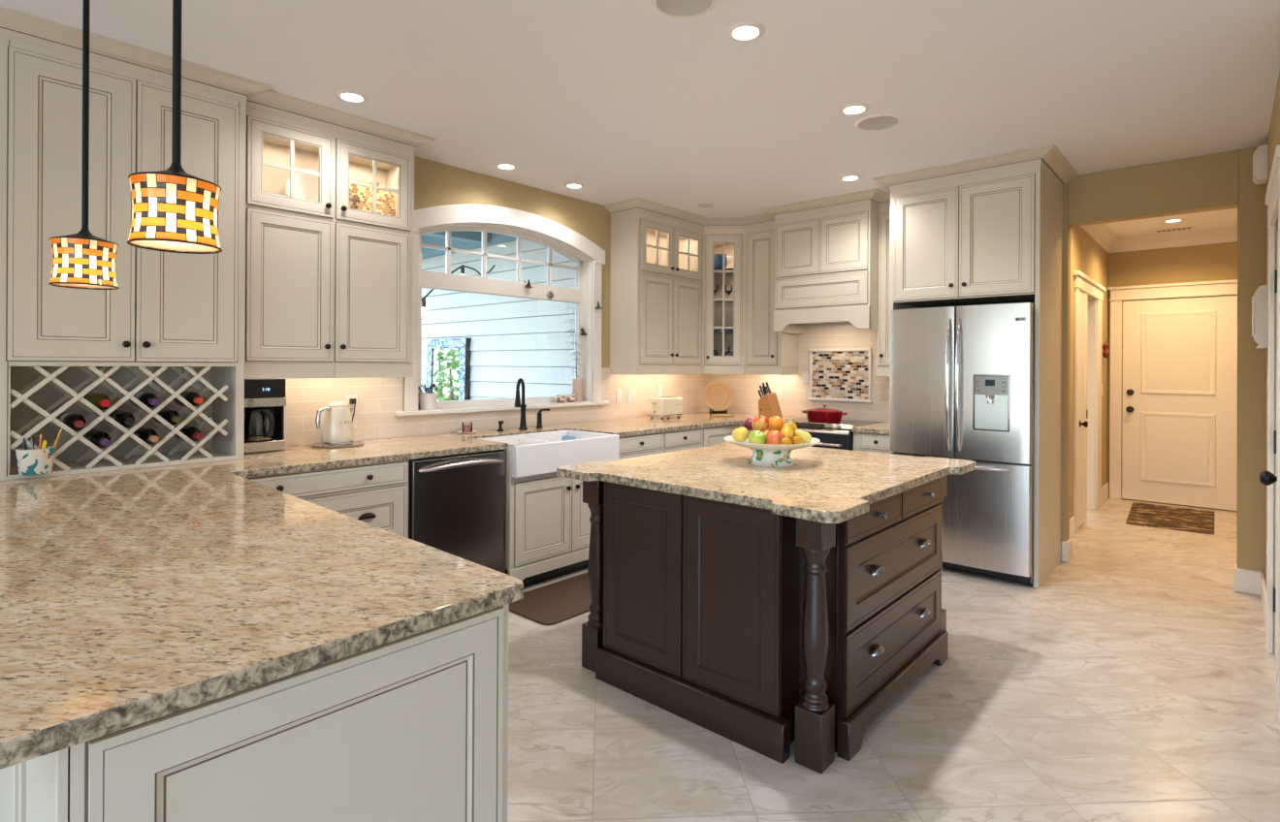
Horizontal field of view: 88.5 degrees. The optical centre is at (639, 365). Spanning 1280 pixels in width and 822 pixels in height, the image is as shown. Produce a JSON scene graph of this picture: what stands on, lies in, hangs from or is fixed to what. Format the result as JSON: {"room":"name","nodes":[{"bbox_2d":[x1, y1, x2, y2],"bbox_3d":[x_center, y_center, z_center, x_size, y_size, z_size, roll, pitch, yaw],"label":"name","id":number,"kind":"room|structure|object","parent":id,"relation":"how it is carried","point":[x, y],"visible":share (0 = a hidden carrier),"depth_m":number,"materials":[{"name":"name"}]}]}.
{"room":"kitchen","nodes":[
{"label":"kitchen","id":0,"kind":"room"},
{"bbox_2d":[287,156,703,447],"bbox_3d":[-2.335,-0.002,3.450,0.160,2.740,9.230,0,0,42],"label":"wall","id":1,"kind":"structure","parent":0,"point":[435,183],"depth_m":4.96,"materials":[{"name":"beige paint"}]},
{"bbox_2d":[244,90,435,379],"bbox_3d":[-1.720,-0.651,3.708,0.403,1.434,1.016,0,0,42],"label":"upper cabinet","id":2,"kind":"object","parent":1,"relation":"attached to","point":[329,283],"visible":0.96,"depth_m":3.58,"materials":[{"name":"beige paint"}]},
{"bbox_2d":[286,168,318,201],"bbox_3d":[-1.833,-0.961,3.703,0.072,0.300,0.306,0,0,43],"label":"scalloped plate","id":3,"kind":"object","parent":2,"relation":"in","point":[305,186],"visible":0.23,"depth_m":3.68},
{"bbox_2d":[349,192,359,209],"bbox_3d":[-1.695,-0.904,3.800,0.020,0.190,0.150,0,0,42],"label":"box","id":4,"kind":"object","parent":2,"relation":"in","point":[354,200],"visible":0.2,"depth_m":3.82,"materials":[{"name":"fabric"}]},
{"bbox_2d":[349,179,395,216],"bbox_3d":[-1.604,-0.968,3.954,0.074,0.313,0.320,0,0,43],"label":"plate","id":5,"kind":"object","parent":2,"relation":"in","point":[385,200],"visible":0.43,"depth_m":3.98,"materials":[{"name":"ceramic"}]},
{"bbox_2d":[278,368,710,447],"bbox_3d":[-0.750,0.209,5.096,0.009,0.505,4.400,0,0,42],"label":"tiled wall","id":6,"kind":"structure","parent":1,"relation":"attached to","point":[379,399],"depth_m":4.32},
{"bbox_2d":[345,395,357,414],"bbox_3d":[-1.744,0.236,3.973,0.008,0.115,0.075,0,0,42],"label":"outlet","id":7,"kind":"object","parent":6,"relation":"attached to","point":[347,398],"visible":0.62,"depth_m":3.98,"materials":[{"name":"white paint"}]},
{"bbox_2d":[627,389,636,403],"bbox_3d":[-0.071,0.272,5.843,0.009,0.115,0.118,0,0,42],"label":"light switch","id":8,"kind":"object","parent":6,"relation":"attached to","point":[631,394],"visible":1,"depth_m":5.83,"materials":[{"name":"white paint"}]},
{"bbox_2d":[394,204,609,415],"bbox_3d":[-0.966,-0.418,4.930,0.215,1.483,1.900,0,0,42],"label":"window","id":9,"kind":"structure","parent":1,"relation":"in","point":[588,257],"depth_m":4.94,"materials":[{"name":"white paint"}]},
{"bbox_2d":[417,383,439,410],"bbox_3d":[-1.424,0.205,4.404,0.161,0.175,0.149,0,0,42],"label":"herb pot","id":10,"kind":"object","parent":9,"relation":"on","point":[428,400],"visible":0.96,"depth_m":4.37,"materials":[{"name":"white ceramic"}]},
{"bbox_2d":[564,307,583,402],"bbox_3d":[-0.542,-0.088,5.358,0.107,0.771,0.323,0,0,13],"label":"vase","id":11,"kind":"object","parent":9,"relation":"on","point":[577,384],"visible":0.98,"depth_m":5.41,"materials":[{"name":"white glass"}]},
{"bbox_2d":[609,211,703,375],"bbox_3d":[0.180,-0.617,5.874,0.349,1.385,0.916,0,0,42],"label":"upper cabinet","id":12,"kind":"object","parent":1,"relation":"attached to","point":[656,284],"visible":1,"depth_m":5.63,"materials":[{"name":"beige paint"}]},
{"bbox_2d":[703,228,744,374],"bbox_3d":[0.765,-0.614,6.334,0.608,1.385,0.558,0,0,42],"label":"upper cabinet","id":13,"kind":"object","parent":1,"relation":"attached to","point":[727,312],"visible":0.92,"depth_m":6.11,"materials":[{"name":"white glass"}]},
{"bbox_2d":[713,254,732,268],"bbox_3d":[0.756,-0.980,6.240,0.183,0.140,0.163,0,0,-35],"label":"pitcher","id":14,"kind":"object","parent":13,"relation":"on","point":[718,258],"visible":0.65,"depth_m":6.17,"materials":[{"name":"ceramic"}]},
{"bbox_2d":[713,268,733,278],"bbox_3d":[0.770,-0.903,6.344,0.578,0.014,0.512,0,0,41],"label":"shelf","id":15,"kind":"object","parent":13,"relation":"attached to","point":[716,274],"depth_m":6.44,"materials":[{"name":"white wood"}]},
{"bbox_2d":[713,300,733,307],"bbox_3d":[0.768,-0.598,6.344,0.578,0.014,0.512,0,0,41],"label":"shelf","id":16,"kind":"object","parent":13,"relation":"attached to","point":[727,304],"depth_m":6.28,"materials":[{"name":"white wood"}]},
{"bbox_2d":[420,239,575,400],"bbox_3d":[-1.425,-0.163,7.003,3.219,2.997,0.180,0,0,42],"label":"wall","id":17,"kind":"structure","parent":0,"point":[513,338],"depth_m":6.84,"materials":[{"name":"paint"}]},
{"bbox_2d":[421,288,434,317],"label":"string lights","id":18,"kind":"object","parent":17,"relation":"attached to","point":[424,308],"depth_m":5.05,"materials":[{"name":"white plastic"}]},
{"bbox_2d":[421,298,427,317],"bbox_3d":[-1.666,-0.448,5.065,0.060,0.140,0.058,0,0,42],"label":"socket","id":19,"kind":"object","parent":18,"relation":"attached to","point":[424,310],"depth_m":5.05,"materials":[{"name":"white"}]},
{"bbox_2d":[0,0,1279,238],"bbox_3d":[1.753,-1.401,1.893,8.320,0.100,12.350,0,0,42],"label":"ceiling","id":20,"kind":"structure","parent":0,"point":[623,100],"depth_m":3.09,"materials":[{"name":"paint"}]},
{"bbox_2d":[48,0,119,289],"bbox_3d":[-1.990,-0.827,2.360,0.195,1.087,0.195,0,0,19],"label":"pendant lamp","id":21,"kind":"object","parent":20,"relation":"hanging from","point":[81,260],"visible":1,"depth_m":2.33,"materials":[{"name":"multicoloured glass"}]},
{"bbox_2d":[56,283,113,287],"bbox_3d":[-1.993,-0.293,2.360,0.184,0.007,0.184,0,0,42],"label":"diffuser","id":22,"kind":"object","parent":21,"relation":"attached to","point":[66,285],"depth_m":2.37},
{"bbox_2d":[127,0,222,254],"bbox_3d":[-1.159,-0.831,1.647,0.195,1.070,0.195,0,0,19],"label":"pendant lamp","id":23,"kind":"object","parent":20,"relation":"hanging from","point":[175,210],"visible":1,"depth_m":1.60,"materials":[{"name":"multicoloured glass"}]},
{"bbox_2d":[130,240,219,251],"bbox_3d":[-1.162,-0.305,1.647,0.184,0.007,0.184,0,0,42],"label":"diffuser","id":24,"kind":"object","parent":23,"relation":"attached to","point":[158,245],"depth_m":1.66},
{"bbox_2d":[334,89,368,102],"bbox_3d":[-1.460,-1.363,3.332,0.160,0.010,0.160,0,0,42],"label":"recessed light","id":25,"kind":"object","parent":20,"relation":"in","point":[353,96],"visible":1,"depth_m":3.32,"materials":[{"name":"white paint"}]},
{"bbox_2d":[494,161,517,169],"bbox_3d":[-0.913,-1.360,4.485,0.160,0.010,0.160,0,0,42],"label":"recessed light","id":26,"kind":"object","parent":20,"relation":"in","point":[501,165],"visible":1,"depth_m":4.47,"materials":[{"name":"white paint"}]},
{"bbox_2d":[563,182,584,189],"bbox_3d":[-0.497,-1.358,4.959,0.160,0.010,0.160,0,0,42],"label":"recessed light","id":27,"kind":"object","parent":20,"relation":"in","point":[575,185],"visible":1,"depth_m":4.94,"materials":[{"name":"white paint"}]},
{"bbox_2d":[651,0,717,18],"bbox_3d":[0.165,-1.355,2.442,0.244,0.008,0.244,0,0,42],"label":"ceiling speaker","id":28,"kind":"object","parent":20,"relation":"attached to","point":[678,9],"visible":1,"depth_m":2.48,"materials":[{"name":"white paint"}]},
{"bbox_2d":[725,20,766,41],"bbox_3d":[0.428,-1.353,2.666,0.160,0.010,0.160,0,0,42],"label":"recessed light","id":29,"kind":"object","parent":20,"relation":"in","point":[746,29],"visible":1,"depth_m":2.65,"materials":[{"name":"white paint"}]},
{"bbox_2d":[838,174,862,181],"bbox_3d":[1.510,-1.347,4.718,0.160,0.010,0.160,0,0,42],"label":"recessed light","id":30,"kind":"object","parent":20,"relation":"in","point":[848,177],"visible":1,"depth_m":4.71,"materials":[{"name":"white paint"}]},
{"bbox_2d":[838,102,869,115],"bbox_3d":[1.128,-1.349,3.461,0.160,0.010,0.160,0,0,42],"label":"recessed light","id":31,"kind":"object","parent":20,"relation":"in","point":[854,108],"visible":1,"depth_m":3.45,"materials":[{"name":"white paint"}]},
{"bbox_2d":[855,113,901,130],"bbox_3d":[1.323,-1.349,3.652,0.244,0.008,0.244,0,0,42],"label":"ceiling speaker","id":32,"kind":"object","parent":20,"relation":"attached to","point":[877,122],"visible":1,"depth_m":3.64,"materials":[{"name":"white paint"}]},
{"bbox_2d":[507,497,1279,821],"bbox_3d":[1.739,1.419,1.893,8.320,0.060,12.350,0,0,42],"label":"floor","id":33,"kind":"structure","parent":0,"point":[1135,684],"depth_m":2.56,"materials":[{"name":"tile"}]},
{"bbox_2d":[0,604,509,821],"bbox_3d":[-1.277,0.934,1.810,2.030,0.878,0.732,0,0,42],"label":"base cabinet","id":34,"kind":"object","parent":33,"relation":"on","point":[413,728],"visible":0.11,"depth_m":1.14,"materials":[{"name":"beige paint"}]},
{"bbox_2d":[245,460,408,538],"bbox_3d":[-1.775,0.933,3.371,0.757,0.876,0.886,0,0,42],"label":"base cabinet","id":35,"kind":"object","parent":33,"relation":"on","point":[376,495],"visible":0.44,"depth_m":3.27,"materials":[{"name":"beige paint"}]},
{"bbox_2d":[408,449,506,574],"bbox_3d":[-1.203,0.938,3.870,0.699,0.872,0.606,0,0,42],"label":"dishwasher","id":36,"kind":"object","parent":33,"relation":"on","point":[457,502],"visible":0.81,"depth_m":3.67,"materials":[{"name":"black metal"}]},
{"bbox_2d":[504,448,590,586],"bbox_3d":[-0.744,0.938,4.480,0.806,0.876,0.905,0,0,42],"label":"base cabinet","id":37,"kind":"object","parent":33,"relation":"on","point":[548,524],"visible":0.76,"depth_m":4.10,"materials":[{"name":"beige paint"}]},
{"bbox_2d":[509,572,590,625],"bbox_3d":[-0.373,1.371,3.949,0.490,0.014,0.880,0,0,42],"label":"kitchen mat","id":38,"kind":"object","parent":33,"relation":"on","point":[558,602],"visible":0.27,"depth_m":3.79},
{"bbox_2d":[619,432,662,459],"bbox_3d":[-0.276,0.941,5.021,0.802,0.876,0.520,0,0,42],"label":"base cabinet","id":39,"kind":"object","parent":33,"relation":"on","point":[634,446],"visible":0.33,"depth_m":4.77,"materials":[{"name":"beige paint"}]},
{"bbox_2d":[662,428,702,452],"bbox_3d":[0.065,0.942,5.403,0.802,0.876,0.500,0,0,42],"label":"base cabinet","id":40,"kind":"object","parent":33,"relation":"on","point":[679,440],"visible":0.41,"depth_m":5.13,"materials":[{"name":"beige paint"}]},
{"bbox_2d":[702,424,768,447],"bbox_3d":[0.728,0.946,5.936,1.080,0.876,1.175,0,0,42],"label":"base cabinet","id":41,"kind":"object","parent":33,"relation":"on","point":[714,435],"visible":0.13,"depth_m":5.49,"materials":[{"name":"beige paint"}]},
{"bbox_2d":[0,412,803,769],"bbox_3d":[-0.159,0.482,3.627,2.828,0.036,5.798,0,0,42],"label":"countertop","id":42,"kind":"structure","parent":41,"relation":"on","point":[129,597],"depth_m":1.38,"materials":[{"name":"stone"}]},
{"bbox_2d":[14,446,56,475],"bbox_3d":[-2.427,0.382,2.641,0.122,0.102,0.122,0,0,42],"label":"pencil cup","id":43,"kind":"object","parent":42,"relation":"on","point":[30,462],"visible":0.92,"depth_m":2.60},
{"bbox_2d":[0,5,272,480],"bbox_3d":[-2.321,-0.460,2.987,0.466,1.824,1.035,0,0,42],"label":"wine cabinet","id":44,"kind":"object","parent":42,"relation":"on","point":[174,324],"visible":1,"depth_m":2.86,"materials":[{"name":"beige paint"}]},
{"bbox_2d":[57,412,85,431],"bbox_3d":[-2.442,0.242,2.833,0.309,0.075,0.075,0,0,42],"label":"wine bottle","id":45,"kind":"object","parent":44,"relation":"in","point":[74,421],"visible":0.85,"depth_m":2.79,"materials":[{"name":"black glass"}]},
{"bbox_2d":[82,428,110,448],"bbox_3d":[-2.385,0.325,2.897,0.309,0.074,0.074,0,0,42],"label":"wine bottle","id":46,"kind":"object","parent":44,"relation":"in","point":[101,439],"visible":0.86,"depth_m":2.85,"materials":[{"name":"black glass"}]},
{"bbox_2d":[83,392,110,411],"bbox_3d":[-2.384,0.160,2.897,0.309,0.074,0.074,0,0,42],"label":"wine bottle","id":47,"kind":"object","parent":44,"relation":"in","point":[102,401],"visible":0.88,"depth_m":2.85,"materials":[{"name":"green glass"}]},
{"bbox_2d":[107,410,134,428],"bbox_3d":[-2.327,0.243,2.961,0.309,0.074,0.074,0,0,42],"label":"wine bottle","id":48,"kind":"object","parent":44,"relation":"in","point":[125,419],"visible":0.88,"depth_m":2.91,"materials":[{"name":"black glass"}]},
{"bbox_2d":[128,391,159,409],"bbox_3d":[-2.270,0.161,3.025,0.309,0.075,0.075,0,0,42],"label":"wine bottle","id":49,"kind":"object","parent":44,"relation":"in","point":[149,400],"visible":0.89,"depth_m":2.98,"materials":[{"name":"black glass"}]},
{"bbox_2d":[130,426,159,445],"bbox_3d":[-2.271,0.326,3.025,0.309,0.074,0.074,0,0,42],"label":"wine bottle","id":50,"kind":"object","parent":44,"relation":"in","point":[149,436],"visible":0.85,"depth_m":2.98,"materials":[{"name":"black glass"}]},
{"bbox_2d":[152,408,181,425],"bbox_3d":[-2.213,0.243,3.088,0.309,0.074,0.074,0,0,42],"label":"wine bottle","id":51,"kind":"object","parent":44,"relation":"in","point":[173,417],"visible":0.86,"depth_m":3.04,"materials":[{"name":"black glass"}]},
{"bbox_2d":[173,390,203,407],"bbox_3d":[-2.156,0.161,3.152,0.309,0.074,0.074,0,0,42],"label":"wine bottle","id":52,"kind":"object","parent":44,"relation":"in","point":[193,398],"visible":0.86,"depth_m":3.11,"materials":[{"name":"black glass"}]},
{"bbox_2d":[174,424,203,442],"bbox_3d":[-2.156,0.326,3.152,0.309,0.074,0.074,0,0,42],"label":"wine bottle","id":53,"kind":"object","parent":44,"relation":"in","point":[194,433],"visible":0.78,"depth_m":3.10,"materials":[{"name":"black glass"}]},
{"bbox_2d":[243,378,286,453],"bbox_3d":[-2.013,0.261,3.483,0.248,0.382,0.217,0,0,42],"label":"coffee maker","id":54,"kind":"object","parent":42,"relation":"on","point":[265,400],"visible":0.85,"depth_m":3.46,"materials":[{"name":"silver metal"}]},
{"bbox_2d":[310,441,364,447],"bbox_3d":[-1.732,0.451,3.767,0.284,0.010,0.284,0,0,42],"label":"round tray","id":55,"kind":"object","parent":42,"relation":"on","point":[355,443],"visible":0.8,"depth_m":3.71,"materials":[{"name":"brown wood"}]},
{"bbox_2d":[315,401,353,446],"bbox_3d":[-1.751,0.328,3.745,0.168,0.245,0.227,0,0,42],"label":"kettle","id":56,"kind":"object","parent":55,"relation":"on","point":[337,427],"visible":1,"depth_m":3.70,"materials":[{"name":"white metal"}]},
{"bbox_2d":[514,378,527,429],"bbox_3d":[-0.851,0.274,4.688,0.062,0.372,0.202,0,0,5],"label":"faucet","id":57,"kind":"object","parent":42,"relation":"on","point":[523,424],"visible":1,"depth_m":4.74,"materials":[{"name":"black metal"}]},
{"bbox_2d":[474,429,619,479],"bbox_3d":[-0.631,0.573,4.376,0.530,0.198,0.892,0,0,42],"label":"farmhouse sink","id":58,"kind":"object","parent":42,"relation":"in","point":[534,454],"visible":0.77,"depth_m":4.23,"materials":[{"name":"white ceramic"}]},
{"bbox_2d":[647,396,682,418],"bbox_3d":[0.222,0.372,5.875,0.182,0.186,0.312,0,0,42],"label":"toaster","id":59,"kind":"object","parent":42,"relation":"on","point":[662,407],"visible":1,"depth_m":5.79,"materials":[{"name":"beige plastic"}]},
{"bbox_2d":[709,408,727,415],"bbox_3d":[0.757,0.394,6.375,0.150,0.150,0.180,0,0,-3],"label":"plate stand","id":60,"kind":"object","parent":42,"relation":"on","point":[712,411],"visible":0.78,"depth_m":6.30,"materials":[{"name":"black metal"}]},
{"bbox_2d":[703,380,734,411],"bbox_3d":[0.759,0.285,6.342,0.300,0.292,0.081,0,0,-4],"label":"wooden plate","id":61,"kind":"object","parent":60,"relation":"on","point":[718,395],"visible":1,"depth_m":6.35,"materials":[{"name":"brown wood"}]},
{"bbox_2d":[758,392,782,419],"bbox_3d":[1.154,0.356,5.826,0.112,0.230,0.200,0,0,-32],"label":"knife block","id":62,"kind":"object","parent":42,"relation":"on","point":[768,404],"visible":0.77,"depth_m":5.79,"materials":[{"name":"brown wood"}]},
{"bbox_2d":[581,475,948,773],"bbox_3d":[0.615,0.945,3.103,1.267,0.877,1.387,0,0,42],"label":"kitchen island","id":63,"kind":"object","parent":33,"relation":"on","point":[763,631],"visible":0.94,"depth_m":2.52,"materials":[{"name":"brown wood"}]},
{"bbox_2d":[556,442,975,523],"bbox_3d":[0.640,0.487,3.134,1.370,0.038,1.590,0,0,42],"label":"island countertop","id":64,"kind":"structure","parent":63,"relation":"on","point":[823,485],"depth_m":2.82,"materials":[{"name":"stone"}]},
{"bbox_2d":[723,434,820,466],"bbox_3d":[0.631,0.410,3.159,0.460,0.116,0.460,0,0,2],"label":"fruit bowl","id":65,"kind":"object","parent":64,"relation":"on","point":[763,455],"visible":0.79,"depth_m":3.07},
{"bbox_2d":[732,426,748,442],"bbox_3d":[0.484,0.327,3.169,0.082,0.085,0.083,0,0,13],"label":"apple","id":66,"kind":"object","parent":65,"relation":"on","point":[739,434],"visible":1,"depth_m":3.14,"materials":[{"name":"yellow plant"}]},
{"bbox_2d":[748,430,766,444],"bbox_3d":[0.550,0.342,3.084,0.083,0.079,0.081,0,0,-17],"label":"apple","id":67,"kind":"object","parent":65,"relation":"on","point":[755,436],"visible":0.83,"depth_m":3.06,"materials":[{"name":"green plant"}]},
{"bbox_2d":[765,430,783,445],"bbox_3d":[0.627,0.342,3.074,0.083,0.084,0.084,0,0,10],"label":"peach","id":68,"kind":"object","parent":65,"relation":"in","point":[772,436],"visible":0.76,"depth_m":3.04,"materials":[{"name":"orange plant"}]},
{"bbox_2d":[780,418,794,440],"bbox_3d":[0.694,0.308,3.103,0.067,0.108,0.067,0,0,-37],"label":"pear","id":69,"kind":"object","parent":65,"relation":"in","point":[786,432],"visible":0.7,"depth_m":3.08,"materials":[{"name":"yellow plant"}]},
{"bbox_2d":[792,427,811,444],"bbox_3d":[0.770,0.334,3.099,0.082,0.085,0.070,0,0,-41],"label":"pear","id":70,"kind":"object","parent":65,"relation":"on","point":[806,437],"visible":0.88,"depth_m":3.08,"materials":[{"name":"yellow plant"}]},
{"bbox_3d":[0.602,0.346,3.159,0.080,0.080,0.080,0,0,42],"label":"orange","id":71,"kind":"object","parent":65,"relation":"in","visible":0},
{"bbox_2d":[751,415,768,430],"bbox_3d":[0.582,0.278,3.179,0.085,0.084,0.084,0,0,-16],"label":"apple","id":72,"kind":"object","parent":71,"relation":"on","point":[758,423],"visible":0.92,"depth_m":3.15,"materials":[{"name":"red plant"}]},
{"bbox_2d":[768,416,784,431],"bbox_3d":[0.654,0.282,3.169,0.081,0.082,0.081,0,0,-1],"label":"orange","id":73,"kind":"object","parent":71,"relation":"on","point":[776,423],"visible":0.77,"depth_m":3.14,"materials":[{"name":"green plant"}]},
{"bbox_2d":[768,417,882,450],"bbox_3d":[1.539,0.924,5.501,0.704,0.929,0.720,0,0,42],"label":"range","id":74,"kind":"object","parent":33,"relation":"on","point":[831,435],"visible":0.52,"depth_m":5.17,"materials":[{"name":"black metal"}]},
{"bbox_2d":[801,404,847,422],"bbox_3d":[1.554,0.398,5.544,0.408,0.146,0.239,0,0,42],"label":"pot","id":75,"kind":"object","parent":74,"relation":"on","point":[818,415],"visible":1,"depth_m":5.45,"materials":[{"name":"red metal"}]},
{"bbox_2d":[783,417,882,426],"bbox_3d":[1.593,0.480,5.559,0.704,0.017,0.565,0,0,42],"label":"glass cooktop","id":76,"kind":"object","parent":74,"relation":"in","point":[844,423],"depth_m":5.42,"materials":[{"name":"glass"}]},
{"bbox_2d":[853,432,889,453],"bbox_3d":[1.961,0.952,5.187,0.332,0.876,0.646,0,0,42],"label":"base cabinet","id":77,"kind":"object","parent":33,"relation":"on","point":[862,441],"visible":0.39,"depth_m":4.98,"materials":[{"name":"beige paint"}]},
{"bbox_2d":[851,422,889,434],"bbox_3d":[1.964,0.493,5.189,0.334,0.036,0.638,0,0,42],"label":"countertop","id":78,"kind":"structure","parent":77,"relation":"on","point":[880,428],"depth_m":5.01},
{"bbox_2d":[890,302,1034,583],"bbox_3d":[2.332,0.487,4.634,0.882,1.770,0.889,0,0,42],"label":"refrigerator","id":79,"kind":"object","parent":33,"relation":"on","point":[962,378],"visible":0.83,"depth_m":4.27,"materials":[{"name":"silver metal"}]},
{"bbox_2d":[872,144,1078,588],"bbox_3d":[2.377,0.023,4.685,1.122,2.740,0.864,0,0,42],"label":"refrigerator surround","id":80,"kind":"object","parent":33,"relation":"on","point":[988,230],"visible":0.91,"depth_m":4.38,"materials":[{"name":"beige paint"}]},
{"bbox_2d":[1125,502,1214,535],"bbox_3d":[4.900,1.401,6.089,0.640,0.008,1.180,0,0,42],"label":"door mat","id":81,"kind":"object","parent":33,"relation":"on","point":[1140,514],"visible":1,"depth_m":6.02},
{"bbox_2d":[709,147,1266,573],"bbox_3d":[2.285,0.019,5.429,4.410,2.746,0.120,0,0,42],"label":"wall","id":82,"kind":"structure","parent":0,"point":[1223,180],"depth_m":4.13,"materials":[{"name":"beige paint"}]},
{"bbox_2d":[603,188,890,228],"bbox_3d":[0.947,-1.315,5.628,2.465,0.080,0.941,0,0,10],"label":"crown molding","id":83,"kind":"structure","parent":82,"relation":"attached to","point":[877,197],"depth_m":5.54,"materials":[{"name":"beige paint"}]},
{"bbox_2d":[743,224,799,375],"bbox_3d":[1.208,-0.611,6.074,0.400,1.385,0.354,0,0,42],"label":"upper cabinet","id":84,"kind":"object","parent":82,"relation":"attached to","point":[767,351],"visible":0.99,"depth_m":5.98,"materials":[{"name":"beige paint"}]},
{"bbox_2d":[710,322,889,422],"bbox_3d":[1.518,0.000,6.028,2.129,0.945,0.009,0,0,42],"label":"tiled wall","id":85,"kind":"structure","parent":82,"relation":"attached to","point":[839,336],"depth_m":5.98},
{"bbox_2d":[808,348,872,403],"bbox_3d":[1.758,0.082,5.792,0.590,0.465,0.022,0,0,42],"label":"backsplash","id":86,"kind":"structure","parent":85,"relation":"attached to","point":[835,374],"depth_m":5.78,"materials":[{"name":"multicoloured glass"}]},
{"bbox_2d":[773,202,878,334],"bbox_3d":[1.639,-0.796,5.591,0.845,1.010,0.500,0,0,42],"label":"range hood","id":87,"kind":"object","parent":82,"relation":"attached to","point":[826,262],"visible":0.98,"depth_m":5.36,"materials":[{"name":"beige paint"}]},
{"bbox_2d":[876,205,890,376],"bbox_3d":[2.093,-0.607,5.283,0.276,1.385,0.354,0,0,42],"label":"upper cabinet","id":88,"kind":"object","parent":82,"relation":"attached to","point":[882,334],"visible":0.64,"depth_m":5.22,"materials":[{"name":"beige paint"}]},
{"bbox_2d":[1060,538,1072,562],"bbox_3d":[3.067,1.323,4.724,0.045,0.145,0.152,0,0,42],"label":"baseboard","id":89,"kind":"structure","parent":82,"relation":"attached to","point":[1066,547],"depth_m":4.67,"materials":[{"name":"white paint"}]},
{"bbox_2d":[1233,563,1266,631],"bbox_3d":[3.460,1.326,3.726,0.138,0.145,1.116,0,0,42],"label":"baseboard","id":90,"kind":"structure","parent":82,"relation":"attached to","point":[1245,581],"depth_m":4.02,"materials":[{"name":"white paint"}]},
{"bbox_2d":[1069,225,1108,518],"bbox_3d":[3.975,0.031,5.976,0.120,2.740,2.950,0,0,42],"label":"wall","id":91,"kind":"structure","parent":0,"point":[1087,256],"depth_m":6.13,"materials":[{"name":"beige paint"}]},
{"bbox_2d":[1078,289,1087,528],"bbox_3d":[3.857,0.370,5.715,0.094,2.040,0.425,0,0,42],"label":"door","id":92,"kind":"structure","parent":91,"relation":"in","point":[1081,424],"depth_m":5.70,"materials":[{"name":"white paint"}]},
{"bbox_2d":[1073,270,1106,533],"bbox_3d":[4.087,0.309,6.070,0.165,2.185,1.580,0,0,42],"label":"trim","id":93,"kind":"structure","parent":91,"relation":"attached to","point":[1093,323],"depth_m":6.38,"materials":[{"name":"white paint"}]},
{"bbox_2d":[1101,482,1108,504],"bbox_3d":[4.802,1.325,6.807,0.016,0.160,0.560,0,0,42],"label":"baseboard","id":94,"kind":"structure","parent":91,"relation":"attached to","point":[1104,490],"depth_m":6.81,"materials":[{"name":"white paint"}]},
{"bbox_2d":[1080,223,1237,253],"bbox_3d":[4.664,-1.271,5.367,1.710,0.130,2.950,0,0,42],"label":"trim","id":95,"kind":"structure","parent":91,"relation":"attached to","point":[1102,234],"depth_m":6.58,"materials":[{"name":"white paint"}]},
{"bbox_2d":[1106,241,1237,511],"bbox_3d":[5.680,0.040,6.511,1.950,2.740,0.120,0,0,42],"label":"wall","id":96,"kind":"structure","parent":0,"point":[1213,262],"depth_m":6.71,"materials":[{"name":"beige paint"}]},
{"bbox_2d":[1107,279,1237,499],"bbox_3d":[5.418,0.288,6.623,1.170,2.240,0.069,0,0,42],"label":"trim","id":97,"kind":"structure","parent":96,"relation":"attached to","point":[1118,295],"depth_m":6.93,"materials":[{"name":"white paint"}]},
{"bbox_2d":[1121,294,1237,511],"bbox_3d":[5.410,0.357,6.606,0.912,2.078,0.097,0,0,42],"label":"door","id":98,"kind":"structure","parent":96,"relation":"in","point":[1179,420],"depth_m":6.60,"materials":[{"name":"white paint"}]},
{"bbox_2d":[1264,69,1279,654],"bbox_3d":[4.605,0.034,1.873,4.030,2.740,2.091,0,0,42],"label":"wall","id":99,"kind":"structure","parent":0,"point":[1273,140],"depth_m":3.43,"materials":[{"name":"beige paint"}]},
{"bbox_2d":[1251,284,1268,349],"bbox_3d":[3.597,-0.281,3.814,0.064,0.359,0.200,0,0,42],"label":"wall organizer","id":100,"kind":"object","parent":99,"relation":"attached to","point":[1260,300],"visible":0.99,"depth_m":3.74,"materials":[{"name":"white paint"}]},
{"bbox_2d":[1252,144,1268,185],"bbox_3d":[3.682,-1.191,3.903,0.063,0.200,0.140,0,0,42],"label":"door chime","id":101,"kind":"object","parent":99,"relation":"attached to","point":[1261,154],"visible":1,"depth_m":3.85,"materials":[{"name":"white paint"}]},
{"bbox_2d":[1259,230,1278,659],"bbox_3d":[2.807,0.370,2.907,0.115,2.036,0.749,0,0,42],"label":"door","id":102,"kind":"structure","parent":99,"relation":"in","point":[1266,478],"depth_m":3.13,"materials":[{"name":"white paint"}]},
{"bbox_2d":[1265,145,1279,724],"bbox_3d":[2.805,0.272,2.910,0.034,2.245,1.020,0,0,42],"label":"door","id":103,"kind":"structure","parent":99,"relation":"attached to","point":[1272,196],"depth_m":3.18,"materials":[{"name":"white paint"}]},
{"bbox_3d":[-2.141,-1.531,6.389,3.479,0.080,2.060,0,0,42],"label":"ceiling","id":104,"kind":"structure","parent":0,"visible":0},
{"bbox_2d":[421,230,516,258],"bbox_3d":[-2.144,-1.371,6.390,3.475,0.240,2.060,0,0,42],"label":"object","id":105,"kind":"structure","parent":104,"relation":"attached to","point":[460,240],"depth_m":6.78,"materials":[{"name":"glass"}]},
{"bbox_3d":[-4.965,1.434,4.674,5.379,0.080,8.360,0,0,42],"label":"floor","id":106,"kind":"structure","parent":0,"visible":0},
{"bbox_2d":[426,337,471,401],"bbox_3d":[-2.214,0.549,7.534,0.800,1.720,0.070,0,-1,42],"label":"mirror","id":107,"kind":"object","parent":106,"relation":"on","point":[448,360],"visible":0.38,"depth_m":7.47,"materials":[{"name":"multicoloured glass"}]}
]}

